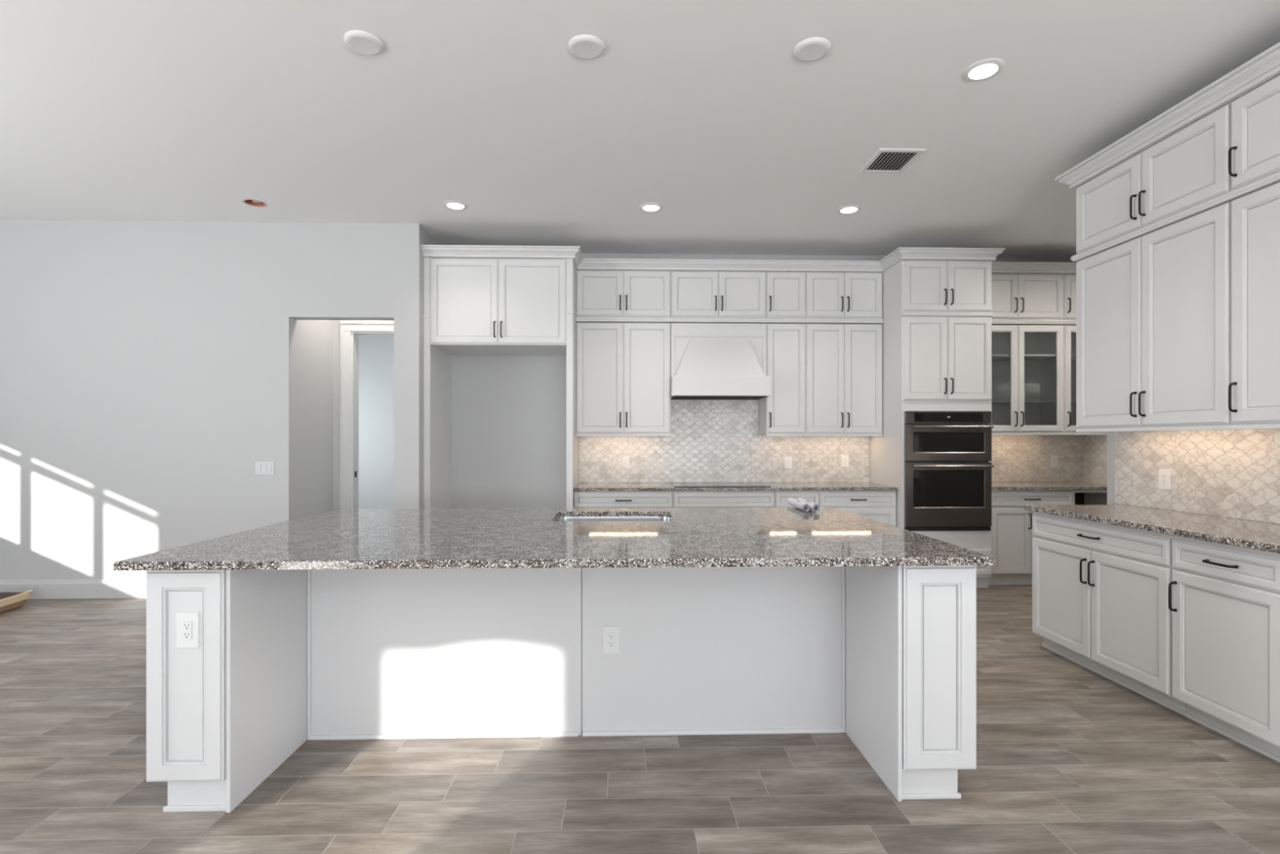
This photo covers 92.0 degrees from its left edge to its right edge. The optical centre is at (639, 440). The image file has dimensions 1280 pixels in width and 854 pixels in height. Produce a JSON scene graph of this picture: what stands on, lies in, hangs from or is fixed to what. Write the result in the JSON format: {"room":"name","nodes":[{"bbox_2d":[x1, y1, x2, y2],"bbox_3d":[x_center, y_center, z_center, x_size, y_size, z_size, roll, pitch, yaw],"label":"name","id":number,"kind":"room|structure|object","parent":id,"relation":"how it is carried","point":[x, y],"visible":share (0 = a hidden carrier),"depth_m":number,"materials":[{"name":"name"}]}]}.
{"room":"kitchen","nodes":[
{"label":"kitchen","id":0,"kind":"room"},
{"bbox_2d":[0,219,423,579],"bbox_3d":[-4.532,-0.271,5.328,5.244,3.215,0.130,0,0,-2],"label":"wall","id":1,"kind":"structure","parent":0,"point":[148,369],"depth_m":5.28,"materials":[{"name":"grey paint"}]},
{"bbox_2d":[0,578,146,599],"bbox_3d":[-5.084,1.257,5.239,4.135,0.160,0.016,0,0,-2],"label":"baseboard","id":2,"kind":"structure","parent":1,"relation":"attached to","point":[89,588],"depth_m":5.24,"materials":[{"name":"grey paint"}]},
{"bbox_2d":[255,461,274,475],"bbox_3d":[-3.217,0.234,5.295,0.160,0.118,0.010,0,0,-2],"label":"light switch","id":3,"kind":"object","parent":1,"relation":"attached to","point":[262,468],"visible":1,"depth_m":5.29,"materials":[{"name":"grey plastic"}]},
{"bbox_2d":[297,320,333,518],"bbox_3d":[-3.091,-0.271,5.774,0.120,3.215,0.680,0,0,-2],"label":"wall","id":4,"kind":"structure","parent":0,"point":[314,337],"depth_m":5.74,"materials":[{"name":"grey paint"}]},
{"bbox_2d":[358,335,393,508],"bbox_3d":[-3.021,-0.271,8.577,3.550,3.215,0.120,0,0,-2],"label":"wall","id":5,"kind":"structure","parent":0,"point":[375,353],"depth_m":8.50,"materials":[{"name":"grey paint"}]},
{"bbox_2d":[423,228,445,257],"bbox_3d":[-1.969,-0.271,5.806,0.094,3.215,0.680,0,0,-2],"label":"wall","id":6,"kind":"structure","parent":0,"point":[428,239],"depth_m":5.61,"materials":[{"name":"grey paint"}]},
{"bbox_2d":[0,0,1279,257],"bbox_3d":[-0.899,-1.929,1.725,12.500,0.137,14.900,0,0,-2],"label":"ceiling","id":7,"kind":"structure","parent":0,"point":[706,112],"depth_m":3.52,"materials":[{"name":"white paint"}]},
{"bbox_2d":[241,198,267,207],"bbox_3d":[-3.038,-1.896,4.870,0.172,0.044,0.172,0,0,-2],"label":"junction box","id":8,"kind":"object","parent":7,"relation":"attached to","point":[254,202],"visible":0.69,"depth_m":4.90,"materials":[{"name":"orange plastic"}]},
{"bbox_2d":[251,200,261,203],"bbox_3d":[-3.039,-1.903,4.892,0.076,0.025,0.076,0,0,-2],"label":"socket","id":9,"kind":"object","parent":8,"relation":"attached to","point":[252,201],"depth_m":4.89,"materials":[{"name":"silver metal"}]},
{"bbox_2d":[443,200,467,209],"bbox_3d":[-1.469,-1.873,4.915,0.188,0.010,0.188,0,0,-2],"label":"recessed light","id":10,"kind":"object","parent":7,"relation":"in","point":[454,205],"visible":1,"depth_m":4.91,"materials":[{"name":"white plastic"}]},
{"bbox_2d":[639,202,662,212],"bbox_3d":[0.090,-1.873,4.960,0.188,0.010,0.188,0,0,-2],"label":"recessed light","id":11,"kind":"object","parent":7,"relation":"in","point":[649,206],"visible":1,"depth_m":4.94,"materials":[{"name":"white plastic"}]},
{"bbox_2d":[836,204,861,213],"bbox_3d":[1.694,-1.873,5.005,0.188,0.010,0.188,0,0,-2],"label":"recessed light","id":12,"kind":"object","parent":7,"relation":"in","point":[849,209],"visible":1,"depth_m":4.99,"materials":[{"name":"white plastic"}]},
{"bbox_2d":[858,148,925,173],"bbox_3d":[1.683,-1.873,4.140,0.300,0.010,0.344,0,0,-2],"label":"ceiling vent","id":13,"kind":"object","parent":7,"relation":"in","point":[884,160],"visible":1,"depth_m":4.13,"materials":[{"name":"white metal"}]},
{"bbox_2d":[962,58,1004,81],"bbox_3d":[1.738,-1.873,3.127,0.188,0.010,0.188,0,0,-2],"label":"recessed light","id":14,"kind":"object","parent":7,"relation":"in","point":[981,70],"visible":1,"depth_m":3.12,"materials":[{"name":"white plastic"}]},
{"bbox_2d":[0,584,1279,853],"bbox_3d":[-0.899,1.387,1.725,12.500,0.100,14.900,0,0,-2],"label":"floor","id":15,"kind":"structure","parent":0,"point":[1071,758],"depth_m":2.41,"materials":[{"name":"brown wood"}]},
{"bbox_2d":[0,589,32,613],"bbox_3d":[-5.320,1.270,4.612,0.897,0.134,0.706,0,0,-11],"label":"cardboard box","id":16,"kind":"object","parent":15,"relation":"on","point":[9,601],"visible":1,"depth_m":4.89,"materials":[{"name":"brown cardboard"}]},
{"bbox_2d":[423,257,577,508],"bbox_3d":[-1.261,-0.142,5.798,1.318,2.958,0.734,0,0,-2],"label":"surround","id":17,"kind":"object","parent":15,"relation":"on","point":[473,306],"visible":0.98,"depth_m":5.48,"materials":[{"name":"white paint"}]},
{"bbox_2d":[146,565,976,812],"bbox_3d":[-0.282,0.895,3.071,3.018,0.884,1.654,0,0,-2],"label":"kitchen island","id":18,"kind":"object","parent":15,"relation":"on","point":[884,657],"visible":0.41,"depth_m":2.78,"materials":[{"name":"white paint"}]},
{"bbox_2d":[176,612,199,648],"bbox_3d":[-1.620,0.677,2.211,0.078,0.128,0.009,0,0,-2],"label":"power outlet","id":19,"kind":"object","parent":18,"relation":"attached to","point":[187,623],"visible":1,"depth_m":2.21,"materials":[{"name":"white plastic"}]},
{"bbox_2d":[182,621,191,639],"bbox_3d":[-1.620,0.677,2.208,0.033,0.067,0.003,0,0,-2],"label":"receptacle","id":20,"kind":"object","parent":19,"relation":"attached to","point":[186,625],"depth_m":2.21,"materials":[{"name":"grey plastic"}]},
{"bbox_2d":[113,507,994,570],"bbox_3d":[-0.298,0.437,3.039,3.127,0.030,1.678,0,0,-2],"label":"island countertop","id":21,"kind":"structure","parent":18,"relation":"on","point":[694,537],"depth_m":2.53,"materials":[{"name":"stone"}]},
{"bbox_2d":[554,515,671,521],"bbox_3d":[-0.151,0.565,3.475,0.725,0.223,0.505,0,0,-2],"label":"sink","id":22,"kind":"object","parent":21,"relation":"in","point":[649,517],"visible":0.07,"depth_m":3.70,"materials":[{"name":"silver metal"}]},
{"bbox_2d":[786,497,809,511],"bbox_3d":[0.987,0.395,3.865,0.046,0.046,0.410,0,0,1],"label":"paper roll","id":23,"kind":"object","parent":21,"relation":"on","point":[797,504],"visible":1,"depth_m":3.77,"materials":[{"name":"white paper"}]},
{"bbox_2d":[796,497,819,511],"bbox_3d":[1.043,0.395,3.846,0.047,0.047,0.411,0,0,2],"label":"paper roll","id":24,"kind":"object","parent":21,"relation":"on","point":[814,507],"visible":0.73,"depth_m":3.69,"materials":[{"name":"white paper"}]},
{"bbox_2d":[602,626,619,653],"bbox_3d":[-0.131,0.904,2.808,0.078,0.125,0.009,0,0,-2],"label":"power outlet","id":25,"kind":"object","parent":18,"relation":"attached to","point":[611,634],"visible":1,"depth_m":2.81,"materials":[{"name":"white plastic"}]},
{"bbox_2d":[607,632,614,647],"bbox_3d":[-0.131,0.904,2.805,0.033,0.067,0.003,0,0,-2],"label":"receptacle","id":26,"kind":"object","parent":25,"relation":"attached to","point":[611,636],"depth_m":2.80,"materials":[{"name":"grey plastic"}]},
{"bbox_2d":[573,491,672,508],"bbox_3d":[-0.157,0.895,5.860,0.894,0.884,0.674,0,0,-2],"label":"base cabinet","id":27,"kind":"object","parent":15,"relation":"on","point":[582,500],"visible":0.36,"depth_m":5.57,"materials":[{"name":"white paint"}]},
{"bbox_2d":[573,482,897,491],"bbox_3d":[0.864,0.435,5.894,2.943,0.032,0.664,0,0,-2],"label":"countertop","id":28,"kind":"structure","parent":27,"relation":"on","point":[580,486],"depth_m":5.60,"materials":[{"name":"stone"}]},
{"bbox_2d":[671,482,770,487],"bbox_3d":[0.748,0.415,5.864,0.880,0.007,0.480,0,0,-2],"label":"cooktop","id":29,"kind":"object","parent":28,"relation":"in","point":[674,484],"visible":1,"depth_m":5.84,"materials":[{"name":"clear glass"}]},
{"bbox_2d":[672,490,774,507],"bbox_3d":[0.754,0.895,5.886,0.924,0.884,0.674,0,0,-2],"label":"base cabinet","id":30,"kind":"object","parent":15,"relation":"on","point":[722,499],"visible":0.07,"depth_m":5.59,"materials":[{"name":"white paint"}]},
{"bbox_2d":[774,490,818,507],"bbox_3d":[1.421,0.895,5.905,0.407,0.884,0.674,0,0,-2],"label":"base cabinet","id":31,"kind":"object","parent":15,"relation":"on","point":[781,497],"visible":0.16,"depth_m":5.61,"materials":[{"name":"white paint"}]},
{"bbox_2d":[818,490,896,526],"bbox_3d":[1.980,0.895,5.920,0.708,0.884,0.674,0,0,-2],"label":"base cabinet","id":32,"kind":"object","parent":15,"relation":"on","point":[878,505],"visible":0.32,"depth_m":5.63,"materials":[{"name":"white paint"}]},
{"bbox_2d":[869,260,993,587],"bbox_3d":[2.748,-0.142,5.888,0.828,2.958,0.786,0,0,-2],"label":"tall cabinet","id":33,"kind":"object","parent":15,"relation":"on","point":[937,315],"visible":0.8,"depth_m":5.54,"materials":[{"name":"white paint"}]},
{"bbox_2d":[904,411,993,530],"bbox_3d":[2.752,0.270,5.763,0.776,1.071,0.616,0,0,-2],"label":"wall oven","id":34,"kind":"object","parent":33,"relation":"in","point":[948,469],"visible":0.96,"depth_m":5.51,"materials":[{"name":"black metal"}]},
{"bbox_2d":[988,489,1072,585],"bbox_3d":[3.590,0.895,5.966,0.782,0.884,0.674,0,0,-2],"label":"base cabinet","id":35,"kind":"object","parent":15,"relation":"on","point":[1012,535],"visible":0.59,"depth_m":5.67,"materials":[{"name":"white paint"}]},
{"bbox_2d":[991,481,1106,490],"bbox_3d":[3.859,0.435,5.979,1.402,0.032,0.664,0,0,-2],"label":"countertop","id":36,"kind":"structure","parent":35,"relation":"on","point":[996,486],"depth_m":5.73,"materials":[{"name":"stone"}]},
{"bbox_2d":[1072,489,1106,504],"bbox_3d":[4.270,0.895,6.013,0.576,0.884,0.618,0,0,-2],"label":"bay","id":37,"kind":"object","parent":15,"relation":"on","point":[1079,496],"visible":0.09,"depth_m":6.14,"materials":[{"name":"white paint"}]},
{"bbox_2d":[1031,511,1186,715],"bbox_3d":[2.873,0.895,3.525,0.694,0.884,1.019,0,0,-2],"label":"base cabinet","id":38,"kind":"object","parent":15,"relation":"on","point":[1100,591],"visible":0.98,"depth_m":3.40,"materials":[{"name":"white paint"}]},
{"bbox_2d":[1168,535,1279,762],"bbox_3d":[2.895,0.895,2.751,0.694,0.884,0.522,0,0,-2],"label":"base cabinet","id":39,"kind":"object","parent":15,"relation":"on","point":[1225,609],"visible":1,"depth_m":2.73,"materials":[{"name":"white paint"}]},
{"bbox_3d":[2.915,0.895,2.035,0.695,0.884,0.901,0,0,-2],"label":"base cabinet","id":40,"kind":"object","parent":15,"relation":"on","visible":0},
{"bbox_2d":[1024,504,1279,553],"bbox_3d":[2.896,0.435,2.820,0.687,0.032,2.472,0,0,-2],"label":"countertop","id":41,"kind":"structure","parent":40,"relation":"on","point":[1255,535],"depth_m":3.16,"materials":[{"name":"stone"}]},
{"bbox_2d":[333,253,1077,510],"bbox_3d":[0.769,-0.271,6.284,7.865,3.215,0.120,0,0,-2],"label":"wall","id":42,"kind":"structure","parent":0,"point":[508,412],"depth_m":6.17,"materials":[{"name":"grey paint"}]},
{"bbox_2d":[339,320,393,508],"bbox_3d":[-2.507,0.074,6.182,0.920,2.525,0.149,0,0,-2],"label":"door frame","id":43,"kind":"structure","parent":42,"relation":"in","point":[349,332],"depth_m":6.10,"materials":[{"name":"white paint"}]},
{"bbox_2d":[576,322,671,435],"bbox_3d":[-0.161,-0.586,6.010,0.901,1.079,0.376,0,0,-2],"label":"upper cabinet","id":44,"kind":"object","parent":42,"relation":"attached to","point":[624,369],"visible":1,"depth_m":5.87,"materials":[{"name":"white paint"}]},
{"bbox_2d":[575,316,884,323],"bbox_3d":[0.864,-1.152,5.889,2.943,0.042,0.029,0,0,-2],"label":"rail","id":45,"kind":"object","parent":44,"relation":"attached to","point":[624,319],"visible":1,"depth_m":5.88,"materials":[{"name":"white paint"}]},
{"bbox_2d":[576,270,671,323],"bbox_3d":[-0.161,-1.400,6.010,0.899,0.442,0.376,0,0,-2],"label":"upper cabinet","id":46,"kind":"object","parent":42,"relation":"attached to","point":[599,293],"visible":1,"depth_m":5.86,"materials":[{"name":"white paint"}]},
{"bbox_2d":[668,271,765,323],"bbox_3d":[0.747,-1.400,6.036,0.913,0.442,0.376,0,0,-2],"label":"upper cabinet","id":47,"kind":"object","parent":42,"relation":"attached to","point":[694,294],"visible":1,"depth_m":5.89,"materials":[{"name":"white paint"}]},
{"bbox_2d":[671,323,770,399],"bbox_3d":[0.749,-0.767,5.969,0.916,0.708,0.506,0,0,-2],"label":"range hood","id":48,"kind":"object","parent":42,"relation":"attached to","point":[709,361],"visible":0.97,"depth_m":5.82,"materials":[{"name":"white paint"}]},
{"bbox_2d":[578,397,869,482],"bbox_3d":[0.855,-0.009,6.223,2.940,0.855,0.008,0,0,-2],"label":"backsplash","id":49,"kind":"structure","parent":42,"relation":"attached to","point":[709,441],"depth_m":6.22,"materials":[{"name":"tile"}]},
{"bbox_2d":[622,455,629,467],"bbox_3d":[-0.144,0.209,6.185,0.072,0.118,0.009,0,0,-2],"label":"power outlet","id":50,"kind":"object","parent":49,"relation":"attached to","point":[625,459],"visible":1,"depth_m":6.18,"materials":[{"name":"white plastic"}]},
{"bbox_2d":[623,458,626,465],"bbox_3d":[-0.144,0.209,6.183,0.033,0.067,0.003,0,0,-2],"label":"receptacle","id":51,"kind":"object","parent":50,"relation":"attached to","point":[624,460],"depth_m":6.18,"materials":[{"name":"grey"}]},
{"bbox_2d":[784,456,791,468],"bbox_3d":[1.497,0.217,6.232,0.072,0.118,0.009,0,0,-2],"label":"power outlet","id":52,"kind":"object","parent":49,"relation":"attached to","point":[788,460],"visible":1,"depth_m":6.23,"materials":[{"name":"white plastic"}]},
{"bbox_2d":[786,458,790,466],"bbox_3d":[1.497,0.217,6.229,0.033,0.067,0.003,0,0,-2],"label":"receptacle","id":53,"kind":"object","parent":52,"relation":"attached to","point":[788,460],"depth_m":6.23,"materials":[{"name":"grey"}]},
{"bbox_2d":[841,455,848,466],"bbox_3d":[2.077,0.203,6.249,0.072,0.118,0.009,0,0,-2],"label":"power outlet","id":54,"kind":"object","parent":49,"relation":"attached to","point":[845,459],"visible":1,"depth_m":6.25,"materials":[{"name":"white plastic"}]},
{"bbox_2d":[844,457,847,464],"bbox_3d":[2.077,0.203,6.246,0.033,0.067,0.003,0,0,-2],"label":"receptacle","id":55,"kind":"object","parent":54,"relation":"attached to","point":[845,459],"depth_m":6.24,"materials":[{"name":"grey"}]},
{"bbox_2d":[421,244,1075,273],"bbox_3d":[1.327,-1.665,5.666,6.483,0.087,0.486,0,0,-2],"label":"crown molding","id":56,"kind":"structure","parent":42,"relation":"attached to","point":[900,254],"depth_m":5.82,"materials":[{"name":"white paint"}]},
{"bbox_2d":[759,323,805,435],"bbox_3d":[1.396,-0.586,6.054,0.383,1.079,0.376,0,0,-2],"label":"upper cabinet","id":57,"kind":"object","parent":42,"relation":"attached to","point":[782,413],"visible":0.98,"depth_m":5.91,"materials":[{"name":"white paint"}]},
{"bbox_2d":[760,271,805,324],"bbox_3d":[1.396,-1.400,6.054,0.381,0.442,0.376,0,0,-2],"label":"upper cabinet","id":58,"kind":"object","parent":42,"relation":"attached to","point":[785,291],"visible":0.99,"depth_m":5.91,"materials":[{"name":"white paint"}]},
{"bbox_2d":[797,271,882,324],"bbox_3d":[1.959,-1.400,6.071,0.742,0.442,0.376,0,0,-2],"label":"upper cabinet","id":59,"kind":"object","parent":42,"relation":"attached to","point":[828,295],"visible":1,"depth_m":5.92,"materials":[{"name":"white paint"}]},
{"bbox_2d":[805,324,882,435],"bbox_3d":[1.959,-0.586,6.071,0.744,1.079,0.376,0,0,-2],"label":"upper cabinet","id":60,"kind":"object","parent":42,"relation":"attached to","point":[844,362],"visible":1,"depth_m":5.92,"materials":[{"name":"white paint"}]},
{"bbox_2d":[991,324,1063,435],"bbox_3d":[3.650,-0.592,6.119,0.914,1.067,0.376,0,0,-2],"label":"upper cabinet","id":61,"kind":"object","parent":42,"relation":"attached to","point":[1028,360],"visible":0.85,"depth_m":6.14,"materials":[{"name":"white wood"}]},
{"bbox_2d":[991,354,1056,359],"bbox_3d":[3.649,-0.835,6.151,0.874,0.018,0.270,0,0,-2],"label":"shelf","id":62,"kind":"object","parent":61,"relation":"attached to","point":[994,357],"depth_m":6.09,"materials":[{"name":"white paint"}]},
{"bbox_2d":[991,400,1056,404],"bbox_3d":[3.649,-0.387,6.151,0.874,0.018,0.270,0,0,-2],"label":"shelf","id":63,"kind":"object","parent":61,"relation":"attached to","point":[993,402],"depth_m":6.03,"materials":[{"name":"white paint"}]},
{"bbox_2d":[991,319,1075,324],"bbox_3d":[3.859,-1.152,5.975,1.400,0.042,0.029,0,0,-2],"label":"rail","id":64,"kind":"object","parent":61,"relation":"attached to","point":[993,321],"visible":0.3,"depth_m":5.96,"materials":[{"name":"white paint"}]},
{"bbox_2d":[991,273,1063,324],"bbox_3d":[3.650,-1.400,6.119,0.912,0.442,0.376,0,0,-2],"label":"upper cabinet","id":65,"kind":"object","parent":42,"relation":"attached to","point":[1014,295],"visible":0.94,"depth_m":5.97,"materials":[{"name":"white paint"}]},
{"bbox_2d":[991,435,1083,481],"bbox_3d":[3.846,0.171,6.308,1.393,0.494,0.008,0,0,-2],"label":"backsplash","id":66,"kind":"structure","parent":42,"relation":"attached to","point":[1015,458],"depth_m":6.31,"materials":[{"name":"tile"}]},
{"bbox_2d":[1050,455,1057,466],"bbox_3d":[4.235,0.205,6.310,0.072,0.118,0.009,0,0,-2],"label":"power outlet","id":67,"kind":"object","parent":66,"relation":"attached to","point":[1054,459],"visible":1,"depth_m":6.31,"materials":[{"name":"white plastic"}]},
{"bbox_2d":[1053,457,1056,464],"bbox_3d":[4.235,0.205,6.307,0.033,0.067,0.003,0,0,-2],"label":"receptacle","id":68,"kind":"object","parent":67,"relation":"attached to","point":[1054,459],"depth_m":6.31,"materials":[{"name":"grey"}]},
{"bbox_2d":[1044,274,1075,324],"bbox_3d":[4.331,-1.400,6.138,0.446,0.442,0.376,0,0,-2],"label":"upper cabinet","id":69,"kind":"object","parent":42,"relation":"attached to","point":[1069,280],"visible":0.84,"depth_m":5.99,"materials":[{"name":"white paint"}]},
{"bbox_2d":[1062,324,1106,435],"bbox_3d":[4.331,-0.592,6.138,0.448,1.067,0.376,0,0,-2],"label":"upper cabinet","id":70,"kind":"object","parent":42,"relation":"attached to","point":[1069,331],"visible":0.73,"depth_m":5.99,"materials":[{"name":"white wood"}]},
{"bbox_2d":[1071,354,1075,359],"bbox_3d":[4.330,-0.835,6.171,0.408,0.018,0.270,0,0,-2],"label":"shelf","id":71,"kind":"object","parent":70,"relation":"attached to","point":[1073,356],"depth_m":6.09,"materials":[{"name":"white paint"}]},
{"bbox_2d":[1071,400,1075,404],"bbox_3d":[4.330,-0.387,6.171,0.408,0.018,0.270,0,0,-2],"label":"shelf","id":72,"kind":"object","parent":70,"relation":"attached to","point":[1073,402],"depth_m":6.03,"materials":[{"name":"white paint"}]},
{"bbox_2d":[1106,74,1279,524],"bbox_3d":[3.399,-0.271,-0.633,0.120,3.215,9.740,0,0,-2],"label":"wall","id":73,"kind":"structure","parent":0,"point":[1110,435],"depth_m":4.19,"materials":[{"name":"grey paint"}]},
{"bbox_2d":[1075,200,1233,432],"bbox_3d":[3.023,-0.616,3.536,0.396,1.119,1.027,0,0,-2],"label":"upper cabinet","id":74,"kind":"object","parent":73,"relation":"attached to","point":[1153,309],"visible":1,"depth_m":3.43,"materials":[{"name":"white paint"}]},
{"bbox_2d":[1071,170,1279,261],"bbox_3d":[3.053,-1.195,2.827,0.373,0.036,2.477,0,0,-2],"label":"rail","id":75,"kind":"object","parent":74,"relation":"attached to","point":[1273,178],"visible":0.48,"depth_m":3.24,"materials":[{"name":"white paint"}]},
{"bbox_2d":[1075,102,1251,255],"bbox_3d":[3.023,-1.437,3.536,0.396,0.443,1.025,0,0,-2],"label":"upper cabinet","id":76,"kind":"object","parent":73,"relation":"attached to","point":[1188,168],"visible":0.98,"depth_m":3.42,"materials":[{"name":"white paint"}]},
{"bbox_2d":[1054,42,1279,188],"bbox_3d":[3.021,-1.705,2.857,0.436,0.091,2.540,0,0,-2],"label":"crown molding","id":77,"kind":"structure","parent":76,"relation":"on","point":[1265,66],"depth_m":3.23,"materials":[{"name":"white paint"}]},
{"bbox_2d":[1115,428,1279,524],"bbox_3d":[3.235,0.171,2.875,0.008,0.494,2.563,0,0,-2],"label":"backsplash","id":78,"kind":"structure","parent":73,"relation":"attached to","point":[1234,473],"depth_m":3.52,"materials":[{"name":"tile"}]},
{"bbox_2d":[1158,468,1170,488],"bbox_3d":[3.201,0.232,3.771,0.009,0.122,0.078,0,0,-2],"label":"power outlet","id":79,"kind":"object","parent":78,"relation":"attached to","point":[1164,475],"visible":1,"depth_m":3.77,"materials":[{"name":"white plastic"}]},
{"bbox_2d":[1161,473,1166,484],"bbox_3d":[3.198,0.232,3.771,0.003,0.067,0.033,0,0,-2],"label":"receptacle","id":80,"kind":"object","parent":79,"relation":"attached to","point":[1163,475],"depth_m":3.77,"materials":[{"name":"grey plastic"}]},
{"bbox_2d":[1228,182,1279,429],"bbox_3d":[3.045,-0.616,2.756,0.396,1.119,0.527,0,0,-2],"label":"upper cabinet","id":81,"kind":"object","parent":73,"relation":"attached to","point":[1255,386],"visible":1,"depth_m":2.90,"materials":[{"name":"white paint"}]},
{"bbox_2d":[1228,75,1279,192],"bbox_3d":[3.045,-1.437,2.756,0.396,0.443,0.525,0,0,-2],"label":"upper cabinet","id":82,"kind":"object","parent":73,"relation":"attached to","point":[1255,150],"visible":1,"depth_m":2.89,"materials":[{"name":"white paint"}]},
{"bbox_3d":[4.654,-0.270,4.835,0.120,3.215,3.000,0,0,-2],"label":"wall","id":83,"kind":"structure","parent":0,"visible":0},
{"bbox_2d":[1083,435,1106,484],"bbox_3d":[4.557,0.171,6.002,0.008,0.494,0.660,0,0,-2],"label":"backsplash","id":84,"kind":"structure","parent":83,"relation":"attached to","point":[1095,446],"depth_m":6.17,"materials":[{"name":"tile"}]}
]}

